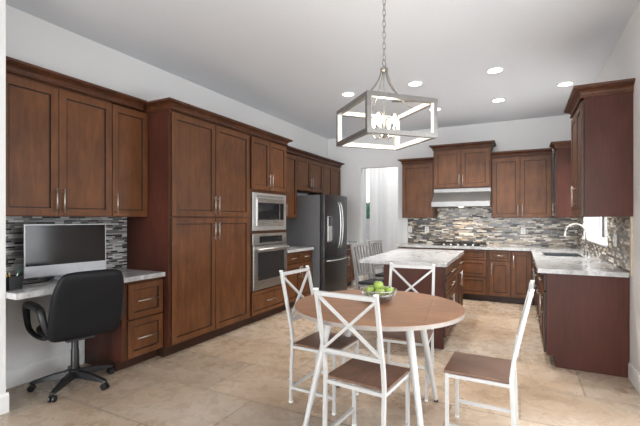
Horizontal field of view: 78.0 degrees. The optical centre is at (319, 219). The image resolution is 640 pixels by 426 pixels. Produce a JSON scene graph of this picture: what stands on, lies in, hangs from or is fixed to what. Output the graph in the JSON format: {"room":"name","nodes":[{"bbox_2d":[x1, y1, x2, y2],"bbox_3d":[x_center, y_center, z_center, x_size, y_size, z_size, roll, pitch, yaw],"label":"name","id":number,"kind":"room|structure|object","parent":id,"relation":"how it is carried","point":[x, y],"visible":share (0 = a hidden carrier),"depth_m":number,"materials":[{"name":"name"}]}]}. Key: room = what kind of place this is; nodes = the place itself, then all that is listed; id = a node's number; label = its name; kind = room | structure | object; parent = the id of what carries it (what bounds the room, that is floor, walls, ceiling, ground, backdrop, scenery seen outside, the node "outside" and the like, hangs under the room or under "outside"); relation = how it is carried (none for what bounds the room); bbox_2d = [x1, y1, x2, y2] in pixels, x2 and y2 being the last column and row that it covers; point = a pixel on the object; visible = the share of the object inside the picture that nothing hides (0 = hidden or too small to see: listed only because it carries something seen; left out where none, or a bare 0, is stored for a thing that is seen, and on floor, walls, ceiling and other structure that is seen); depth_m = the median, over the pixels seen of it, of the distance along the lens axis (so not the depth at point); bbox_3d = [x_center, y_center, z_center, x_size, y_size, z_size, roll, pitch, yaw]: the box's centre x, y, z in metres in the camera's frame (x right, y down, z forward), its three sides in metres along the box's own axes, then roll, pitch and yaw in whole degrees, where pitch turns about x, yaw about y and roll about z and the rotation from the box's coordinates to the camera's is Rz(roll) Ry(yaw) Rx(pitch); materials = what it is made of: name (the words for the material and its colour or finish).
{"room":"kitchen","nodes":[
{"label":"kitchen","id":0,"kind":"room"},
{"bbox_2d":[0,0,5,394],"bbox_3d":[-4.585,-0.185,-1.097,0.650,3.120,9.100,0,0,27],"label":"wall","id":1,"kind":"structure","parent":0,"point":[2,2],"depth_m":2.80,"materials":[{"name":"paint"}]},
{"bbox_2d":[0,392,8,414],"bbox_3d":[-4.262,1.304,-1.196,0.013,0.139,9.015,0,0,27],"label":"baseboard","id":2,"kind":"structure","parent":1,"relation":"attached to","point":[4,398],"depth_m":2.80,"materials":[{"name":"paint"}]},
{"bbox_2d":[6,5,327,369],"bbox_3d":[-1.318,-0.185,5.840,0.212,3.120,6.230,0,0,27],"label":"wall","id":3,"kind":"structure","parent":0,"point":[31,39],"depth_m":3.78,"materials":[{"name":"paint"}]},
{"bbox_2d":[6,348,83,388],"bbox_3d":[-2.442,1.300,3.397,0.013,0.149,0.825,0,0,27],"label":"baseboard","id":4,"kind":"structure","parent":3,"relation":"attached to","point":[23,374],"depth_m":3.42,"materials":[{"name":"paint"}]},
{"bbox_2d":[6,56,116,216],"bbox_3d":[-2.259,-0.606,3.335,0.393,1.162,0.907,0,0,27],"label":"upper cabinet","id":5,"kind":"object","parent":3,"relation":"attached to","point":[59,125],"visible":0.98,"depth_m":3.24,"materials":[{"name":"brown wood"}]},
{"bbox_2d":[111,91,147,216],"bbox_3d":[-1.964,-0.606,3.917,0.393,1.162,0.396,0,0,27],"label":"upper cabinet","id":6,"kind":"object","parent":3,"relation":"attached to","point":[129,124],"visible":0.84,"depth_m":3.85,"materials":[{"name":"brown wood"}]},
{"bbox_2d":[286,146,299,217],"bbox_3d":[-0.696,-0.606,6.422,0.393,1.162,0.825,0,0,27],"label":"upper cabinet","id":7,"kind":"object","parent":3,"relation":"attached to","point":[291,159],"visible":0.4,"depth_m":6.58,"materials":[{"name":"brown wood"}]},
{"bbox_2d":[295,150,325,193],"bbox_3d":[-0.286,-0.846,7.232,0.393,0.682,0.989,0,0,27],"label":"upper cabinet","id":8,"kind":"object","parent":3,"relation":"attached to","point":[309,165],"visible":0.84,"depth_m":7.12,"materials":[{"name":"brown wood"}]},
{"bbox_2d":[308,158,344,195],"bbox_3d":[0.143,-0.606,8.079,0.393,1.162,0.905,0,0,27],"label":"upper cabinet","id":9,"kind":"object","parent":3,"relation":"attached to","point":[331,168],"visible":0.41,"depth_m":7.96,"materials":[{"name":"brown wood"}]},
{"bbox_2d":[0,274,639,425],"bbox_3d":[-0.304,1.425,1.835,8.200,0.100,18.200,0,0,27],"label":"floor","id":10,"kind":"structure","parent":0,"point":[240,376],"depth_m":3.18,"materials":[{"name":"tile"}]},
{"bbox_2d":[22,269,124,402],"bbox_3d":[-1.993,0.881,3.244,0.736,0.983,0.648,0,0,40],"label":"office chair","id":11,"kind":"object","parent":10,"relation":"on","point":[83,304],"visible":1,"depth_m":3.07,"materials":[{"name":"black leather"}]},
{"bbox_2d":[85,277,162,370],"bbox_3d":[-1.886,0.970,3.846,0.586,0.808,0.452,0,0,27],"label":"base cabinet","id":12,"kind":"object","parent":10,"relation":"on","point":[138,336],"visible":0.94,"depth_m":3.69,"materials":[{"name":"brown wood"}]},
{"bbox_2d":[6,269,164,299],"bbox_3d":[-2.081,0.542,3.469,0.567,0.044,1.303,0,0,27],"label":"countertop","id":13,"kind":"structure","parent":12,"relation":"on","point":[130,275],"depth_m":3.16,"materials":[{"name":"stone"}]},
{"bbox_2d":[6,275,21,289],"bbox_3d":[-2.287,0.469,2.943,0.080,0.098,0.085,0,0,27],"label":"pen holder","id":14,"kind":"object","parent":13,"relation":"on","point":[14,282],"visible":0.87,"depth_m":2.92,"materials":[{"name":"black plastic"}]},
{"bbox_2d":[22,224,105,284],"bbox_3d":[-2.226,0.279,3.362,0.210,0.478,0.840,0,0,30],"label":"desktop computer","id":15,"kind":"object","parent":13,"relation":"on","point":[56,250],"visible":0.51,"depth_m":3.41,"materials":[{"name":"silver metal"}]},
{"bbox_2d":[127,97,253,356],"bbox_3d":[-1.458,0.097,4.574,0.703,2.554,1.355,0,0,27],"label":"pantry cabinet","id":16,"kind":"object","parent":10,"relation":"on","point":[195,230],"visible":0.95,"depth_m":4.19,"materials":[{"name":"brown wood"}]},
{"bbox_2d":[244,127,292,325],"bbox_3d":[-0.934,0.097,5.609,0.703,2.554,0.965,0,0,27],"label":"tall cabinet","id":17,"kind":"object","parent":10,"relation":"on","point":[267,150],"visible":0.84,"depth_m":5.37,"materials":[{"name":"brown wood"}]},
{"bbox_2d":[251,192,285,230],"bbox_3d":[-0.874,-0.103,5.557,0.453,0.500,0.813,0,0,27],"label":"microwave","id":18,"kind":"object","parent":17,"relation":"in","point":[267,213],"visible":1,"depth_m":5.39,"materials":[{"name":"metal"}]},
{"bbox_2d":[251,232,288,290],"bbox_3d":[-0.880,0.557,5.561,0.598,0.739,0.816,0,0,27],"label":"oven","id":19,"kind":"object","parent":17,"relation":"in","point":[268,250],"visible":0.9,"depth_m":5.37,"materials":[{"name":"silver metal"}]},
{"bbox_2d":[282,250,311,310],"bbox_3d":[-0.578,0.938,6.355,0.660,0.872,0.812,0,0,27],"label":"base cabinet","id":20,"kind":"object","parent":10,"relation":"on","point":[295,260],"visible":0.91,"depth_m":6.17,"materials":[{"name":"brown wood"}]},
{"bbox_2d":[287,246,313,252],"bbox_3d":[-0.578,0.479,6.361,0.657,0.042,0.822,0,0,27],"label":"countertop","id":21,"kind":"structure","parent":20,"relation":"on","point":[290,249],"depth_m":6.24,"materials":[{"name":"stone"}]},
{"bbox_2d":[286,194,346,291],"bbox_3d":[-0.026,0.473,7.104,0.936,1.802,0.970,0,0,27],"label":"refrigerator","id":22,"kind":"object","parent":10,"relation":"on","point":[320,223],"visible":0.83,"depth_m":6.69,"materials":[{"name":"grey metal"}]},
{"bbox_2d":[279,265,358,415],"bbox_3d":[0.000,0.881,3.059,0.493,0.985,0.396,0,0,31],"label":"dining chair","id":23,"kind":"object","parent":10,"relation":"on","point":[311,343],"visible":0.7,"depth_m":2.98,"materials":[{"name":"white metal"}]},
{"bbox_2d":[347,244,354,285],"bbox_3d":[0.282,0.938,8.040,0.676,0.872,0.799,0,0,27],"label":"base cabinet","id":24,"kind":"object","parent":10,"relation":"on","point":[350,269],"visible":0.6,"depth_m":8.04,"materials":[{"name":"brown wood"}]},
{"bbox_2d":[347,241,356,244],"bbox_3d":[0.286,0.479,8.051,0.672,0.042,0.825,0,0,27],"label":"countertop","id":25,"kind":"structure","parent":24,"relation":"on","point":[348,242],"depth_m":8.10,"materials":[{"name":"stone"}]},
{"bbox_2d":[313,287,409,425],"bbox_3d":[0.261,0.881,2.344,0.396,0.985,0.493,0,0,33],"label":"dining chair","id":26,"kind":"object","parent":10,"relation":"on","point":[367,371],"visible":1,"depth_m":2.27,"materials":[{"name":"white wood"}]},
{"bbox_2d":[350,243,383,289],"bbox_3d":[0.777,0.864,5.748,0.547,1.024,0.462,0,0,37],"label":"chair","id":27,"kind":"object","parent":10,"relation":"on","point":[367,266],"visible":0.62,"depth_m":5.78,"materials":[{"name":"grey wood"}]},
{"bbox_2d":[368,240,383,278],"bbox_3d":[1.124,0.864,6.523,0.547,1.024,0.462,0,0,35],"label":"chair","id":28,"kind":"object","parent":10,"relation":"on","point":[371,244],"visible":0.38,"depth_m":6.55,"materials":[{"name":"grey wood"}]},
{"bbox_2d":[294,290,464,425],"bbox_3d":[0.410,0.990,2.824,1.182,0.769,1.182,0,0,20],"label":"dining table","id":29,"kind":"object","parent":10,"relation":"on","point":[409,312],"visible":0.87,"depth_m":2.57,"materials":[{"name":"brown wood"}]},
{"bbox_2d":[360,286,396,302],"bbox_3d":[0.430,0.557,2.909,0.275,0.094,0.275,0,0,27],"label":"fruit bowl","id":30,"kind":"object","parent":29,"relation":"on","point":[385,298],"visible":0.62,"depth_m":2.82,"materials":[{"name":"silver metal"}]},
{"bbox_2d":[365,285,374,294],"bbox_3d":[0.368,0.523,2.907,0.073,0.075,0.073,0,0,27],"label":"apple","id":31,"kind":"object","parent":30,"relation":"in","point":[371,289],"visible":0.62,"depth_m":2.88,"materials":[{"name":"green food"}]},
{"bbox_2d":[373,281,382,288],"bbox_3d":[0.430,0.480,2.909,0.073,0.075,0.073,0,0,27],"label":"apple","id":32,"kind":"object","parent":30,"relation":"in","point":[377,284],"visible":0.77,"depth_m":2.88,"materials":[{"name":"green food"}]},
{"bbox_2d":[375,287,384,295],"bbox_3d":[0.431,0.523,2.844,0.073,0.075,0.073,0,0,27],"label":"apple","id":33,"kind":"object","parent":30,"relation":"in","point":[380,289],"visible":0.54,"depth_m":2.82,"materials":[{"name":"green food"}]},
{"bbox_2d":[384,287,393,294],"bbox_3d":[0.507,0.520,2.887,0.073,0.075,0.073,0,0,27],"label":"apple","id":34,"kind":"object","parent":30,"relation":"in","point":[387,289],"visible":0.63,"depth_m":2.86,"materials":[{"name":"green food"}]},
{"bbox_2d":[377,262,434,401],"bbox_3d":[0.722,0.881,3.273,0.396,0.985,0.493,0,0,23],"label":"dining chair","id":35,"kind":"object","parent":10,"relation":"on","point":[399,337],"visible":0.51,"depth_m":3.31,"materials":[{"name":"white metal"}]},
{"bbox_2d":[398,247,428,248],"bbox_3d":[1.810,0.938,7.383,0.559,0.872,0.646,0,0,27],"label":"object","id":36,"kind":"object","parent":10,"relation":"on","point":[398,247],"visible":0.04,"depth_m":7.16,"materials":[{"name":"white stone"}]},
{"bbox_2d":[384,255,462,348],"bbox_3d":[1.423,0.938,5.113,0.706,0.872,1.800,0,0,25],"label":"kitchen island","id":37,"kind":"object","parent":10,"relation":"on","point":[449,279],"visible":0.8,"depth_m":4.33,"materials":[{"name":"brown wood"}]},
{"bbox_2d":[359,249,463,266],"bbox_3d":[1.289,0.479,5.184,1.016,0.042,1.910,0,0,27],"label":"island countertop","id":38,"kind":"structure","parent":37,"relation":"on","point":[417,257],"depth_m":4.76,"materials":[{"name":"stone"}]},
{"bbox_2d":[429,248,488,300],"bbox_3d":[2.496,0.938,7.036,0.977,0.872,0.646,0,0,27],"label":"base cabinet","id":39,"kind":"object","parent":10,"relation":"on","point":[475,264],"visible":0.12,"depth_m":6.67,"materials":[{"name":"brown wood"}]},
{"bbox_2d":[443,280,534,425],"bbox_3d":[1.066,0.881,2.479,0.493,0.985,0.396,0,0,28],"label":"dining chair","id":40,"kind":"object","parent":10,"relation":"on","point":[494,371],"visible":1,"depth_m":2.42,"materials":[{"name":"white metal"}]},
{"bbox_2d":[489,250,510,302],"bbox_3d":[3.081,0.938,6.740,0.333,0.872,0.646,0,0,27],"label":"base cabinet","id":41,"kind":"object","parent":10,"relation":"on","point":[499,260],"visible":0.97,"depth_m":6.50,"materials":[{"name":"brown wood"}]},
{"bbox_2d":[511,250,533,304],"bbox_3d":[3.379,0.938,6.589,0.332,0.872,0.646,0,0,27],"label":"base cabinet","id":42,"kind":"object","parent":10,"relation":"on","point":[522,265],"visible":0.88,"depth_m":6.36,"materials":[{"name":"brown wood"}]},
{"bbox_2d":[532,258,628,377],"bbox_3d":[3.013,0.938,4.829,0.680,0.872,2.802,0,0,27],"label":"base cabinet","id":43,"kind":"object","parent":10,"relation":"on","point":[583,320],"visible":0.72,"depth_m":3.57,"materials":[{"name":"brown wood"}]},
{"bbox_2d":[396,243,628,277],"bbox_3d":[2.166,0.479,5.599,2.867,0.041,3.487,0,0,27],"label":"countertop","id":44,"kind":"structure","parent":43,"relation":"on","point":[593,265],"depth_m":4.42,"materials":[{"name":"stone"}]},
{"bbox_2d":[433,241,486,246],"bbox_3d":[2.499,0.434,7.063,0.880,0.048,0.460,0,0,27],"label":"cooktop","id":45,"kind":"object","parent":44,"relation":"in","point":[480,244],"visible":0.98,"depth_m":6.98,"materials":[{"name":"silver glass"}]},
{"bbox_2d":[542,252,582,256],"bbox_3d":[3.154,0.578,5.162,0.419,0.242,0.564,0,0,27],"label":"sink","id":46,"kind":"object","parent":44,"relation":"in","point":[544,253],"visible":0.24,"depth_m":5.37,"materials":[{"name":"metal"}]},
{"bbox_2d":[563,223,587,255],"bbox_3d":[3.279,0.252,5.056,0.281,0.411,0.116,0,0,27],"label":"faucet","id":47,"kind":"object","parent":44,"relation":"on","point":[572,224],"visible":0.96,"depth_m":5.03,"materials":[{"name":"silver metal"}]},
{"bbox_2d":[6,0,639,138],"bbox_3d":[-1.752,-1.805,1.078,6.300,0.120,15.540,0,0,27],"label":"ceiling","id":48,"kind":"structure","parent":0,"point":[290,61],"depth_m":4.03,"materials":[{"name":"paint"}]},
{"bbox_2d":[341,92,354,96],"bbox_3d":[0.394,-1.738,5.494,0.200,0.011,0.200,0,0,27],"label":"recessed light","id":49,"kind":"object","parent":48,"relation":"in","point":[345,94],"visible":1,"depth_m":5.50,"materials":[{"name":"paint"}]},
{"bbox_2d":[336,0,437,150],"bbox_3d":[0.483,-1.162,2.973,0.554,1.164,0.554,0,0,-19],"label":"chandelier","id":50,"kind":"object","parent":48,"relation":"hanging from","point":[371,120],"visible":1,"depth_m":2.90,"materials":[{"name":"silver metal"}]},
{"bbox_2d":[389,99,415,102],"bbox_3d":[1.227,-1.738,5.745,0.400,0.012,0.220,0,0,0],"label":"ceiling vent","id":51,"kind":"object","parent":48,"relation":"in","point":[391,100],"visible":0.26,"depth_m":5.80,"materials":[{"name":"metal"}]},
{"bbox_2d":[407,81,422,86],"bbox_3d":[1.219,-1.738,5.065,0.200,0.011,0.200,0,0,27],"label":"recessed light","id":52,"kind":"object","parent":48,"relation":"in","point":[412,83],"visible":1,"depth_m":5.05,"materials":[{"name":"paint"}]},
{"bbox_2d":[486,67,503,73],"bbox_3d":[2.044,-1.738,4.614,0.200,0.011,0.200,0,0,27],"label":"recessed light","id":53,"kind":"object","parent":48,"relation":"in","point":[494,70],"visible":1,"depth_m":4.61,"materials":[{"name":"paint"}]},
{"bbox_2d":[491,98,505,102],"bbox_3d":[2.605,-1.738,5.765,0.200,0.011,0.200,0,0,27],"label":"recessed light","id":54,"kind":"object","parent":48,"relation":"in","point":[496,100],"visible":1,"depth_m":5.77,"materials":[{"name":"paint"}]},
{"bbox_2d":[556,81,573,86],"bbox_3d":[3.156,-1.738,5.083,0.200,0.011,0.200,0,0,27],"label":"recessed light","id":55,"kind":"object","parent":48,"relation":"in","point":[567,83],"visible":1,"depth_m":5.08,"materials":[{"name":"paint"}]},
{"bbox_2d":[363,169,372,274],"bbox_3d":[2.138,-0.185,9.537,5.600,3.120,0.150,0,0,27],"label":"wall","id":56,"kind":"structure","parent":0,"point":[363,169],"depth_m":9.98,"materials":[{"name":"paint"}]},
{"bbox_2d":[364,168,369,270],"bbox_3d":[2.038,-0.083,9.583,2.010,2.874,0.060,0,0,27],"label":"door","id":57,"kind":"structure","parent":56,"relation":"in","point":[366,171],"depth_m":10.00,"materials":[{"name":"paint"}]},
{"bbox_2d":[370,167,397,273],"bbox_3d":[2.057,-0.105,9.388,1.850,2.880,0.070,0,0,27],"label":"curtain","id":58,"kind":"object","parent":56,"relation":"attached to","point":[383,181],"visible":0.13,"depth_m":9.63,"materials":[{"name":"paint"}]},
{"bbox_2d":[328,115,576,284],"bbox_3d":[2.244,-0.185,7.611,4.970,3.120,0.172,0,0,27],"label":"wall","id":59,"kind":"structure","parent":0,"point":[532,133],"depth_m":7.27,"materials":[{"name":"paint"}]},
{"bbox_2d":[360,165,398,280],"bbox_3d":[1.236,0.141,8.125,0.833,2.469,0.145,0,0,27],"label":"trim","id":60,"kind":"structure","parent":59,"relation":"attached to","point":[361,168],"depth_m":8.24,"materials":[{"name":"paint"}]},
{"bbox_2d":[403,218,407,242],"bbox_3d":[1.687,0.207,7.799,0.085,0.504,0.017,0,0,27],"label":"trim","id":61,"kind":"structure","parent":59,"relation":"attached to","point":[405,220],"depth_m":7.79,"materials":[{"name":"paint"}]},
{"bbox_2d":[398,157,436,217],"bbox_3d":[1.854,-0.583,7.498,0.665,1.105,0.403,0,0,27],"label":"upper cabinet","id":62,"kind":"object","parent":59,"relation":"attached to","point":[417,173],"visible":0.78,"depth_m":7.36,"materials":[{"name":"brown wood"}]},
{"bbox_2d":[429,140,495,188],"bbox_3d":[2.556,-0.940,7.086,1.086,0.780,0.503,0,0,27],"label":"upper cabinet","id":63,"kind":"object","parent":59,"relation":"attached to","point":[468,164],"visible":0.98,"depth_m":6.90,"materials":[{"name":"brown wood"}]},
{"bbox_2d":[431,187,490,207],"bbox_3d":[2.528,-0.380,7.031,0.952,0.334,0.600,0,0,27],"label":"range hood","id":64,"kind":"object","parent":63,"relation":"attached to","point":[462,197],"visible":0.99,"depth_m":6.85,"materials":[{"name":"metal"}]},
{"bbox_2d":[434,187,490,192],"bbox_3d":[2.577,-0.516,7.128,0.950,0.061,0.383,0,0,27],"label":"vent","id":65,"kind":"object","parent":64,"relation":"attached to","point":[462,190],"depth_m":6.93,"materials":[{"name":"silver metal"}]},
{"bbox_2d":[491,148,552,217],"bbox_3d":[3.410,-0.590,6.709,0.905,1.120,0.403,0,0,27],"label":"upper cabinet","id":66,"kind":"object","parent":59,"relation":"attached to","point":[521,180],"visible":1,"depth_m":6.58,"materials":[{"name":"brown wood"}]},
{"bbox_2d":[521,227,525,233],"bbox_3d":[3.529,0.195,6.860,0.075,0.120,0.007,0,0,27],"label":"power outlet","id":67,"kind":"object","parent":59,"relation":"attached to","point":[523,229],"visible":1,"depth_m":6.86,"materials":[{"name":"white plastic"}]},
{"bbox_2d":[577,1,639,373],"bbox_3d":[0.882,-0.185,-0.374,0.232,3.120,15.330,0,0,27],"label":"wall","id":68,"kind":"structure","parent":0,"point":[623,62],"depth_m":3.41,"materials":[{"name":"paint"}]},
{"bbox_2d":[549,140,582,217],"bbox_3d":[3.800,-0.605,6.101,0.430,1.150,0.449,0,0,27],"label":"upper cabinet","id":69,"kind":"object","parent":68,"relation":"attached to","point":[562,149],"visible":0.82,"depth_m":5.98,"materials":[{"name":"brown wood"}]},
{"bbox_2d":[582,217,606,246],"bbox_3d":[3.586,-0.264,5.053,0.190,1.113,1.835,0,0,27],"label":"window","id":70,"kind":"structure","parent":68,"relation":"in","point":[599,223],"depth_m":5.35,"materials":[{"name":"glass"}]},
{"bbox_2d":[564,78,634,216],"bbox_3d":[2.617,-0.598,3.764,0.430,1.145,0.910,0,0,27],"label":"upper cabinet","id":71,"kind":"object","parent":68,"relation":"attached to","point":[601,113],"visible":1,"depth_m":3.41,"materials":[{"name":"brown wood"}]},
{"bbox_2d":[613,234,616,246],"bbox_3d":[2.909,0.205,3.896,0.007,0.120,0.120,0,0,27],"label":"power outlet","id":72,"kind":"object","parent":68,"relation":"attached to","point":[614,235],"visible":1,"depth_m":3.87,"materials":[{"name":"white plastic"}]},
{"bbox_2d":[630,217,632,275],"bbox_3d":[2.641,0.175,3.350,0.015,0.600,0.034,0,0,27],"label":"trim","id":73,"kind":"structure","parent":68,"relation":"attached to","point":[631,218],"depth_m":3.34,"materials":[{"name":"tile"}]},
{"bbox_2d":[628,362,639,393],"bbox_3d":[2.474,1.304,3.018,0.013,0.139,0.920,0,0,27],"label":"baseboard","id":74,"kind":"structure","parent":68,"relation":"attached to","point":[633,375],"depth_m":3.24,"materials":[{"name":"paint"}]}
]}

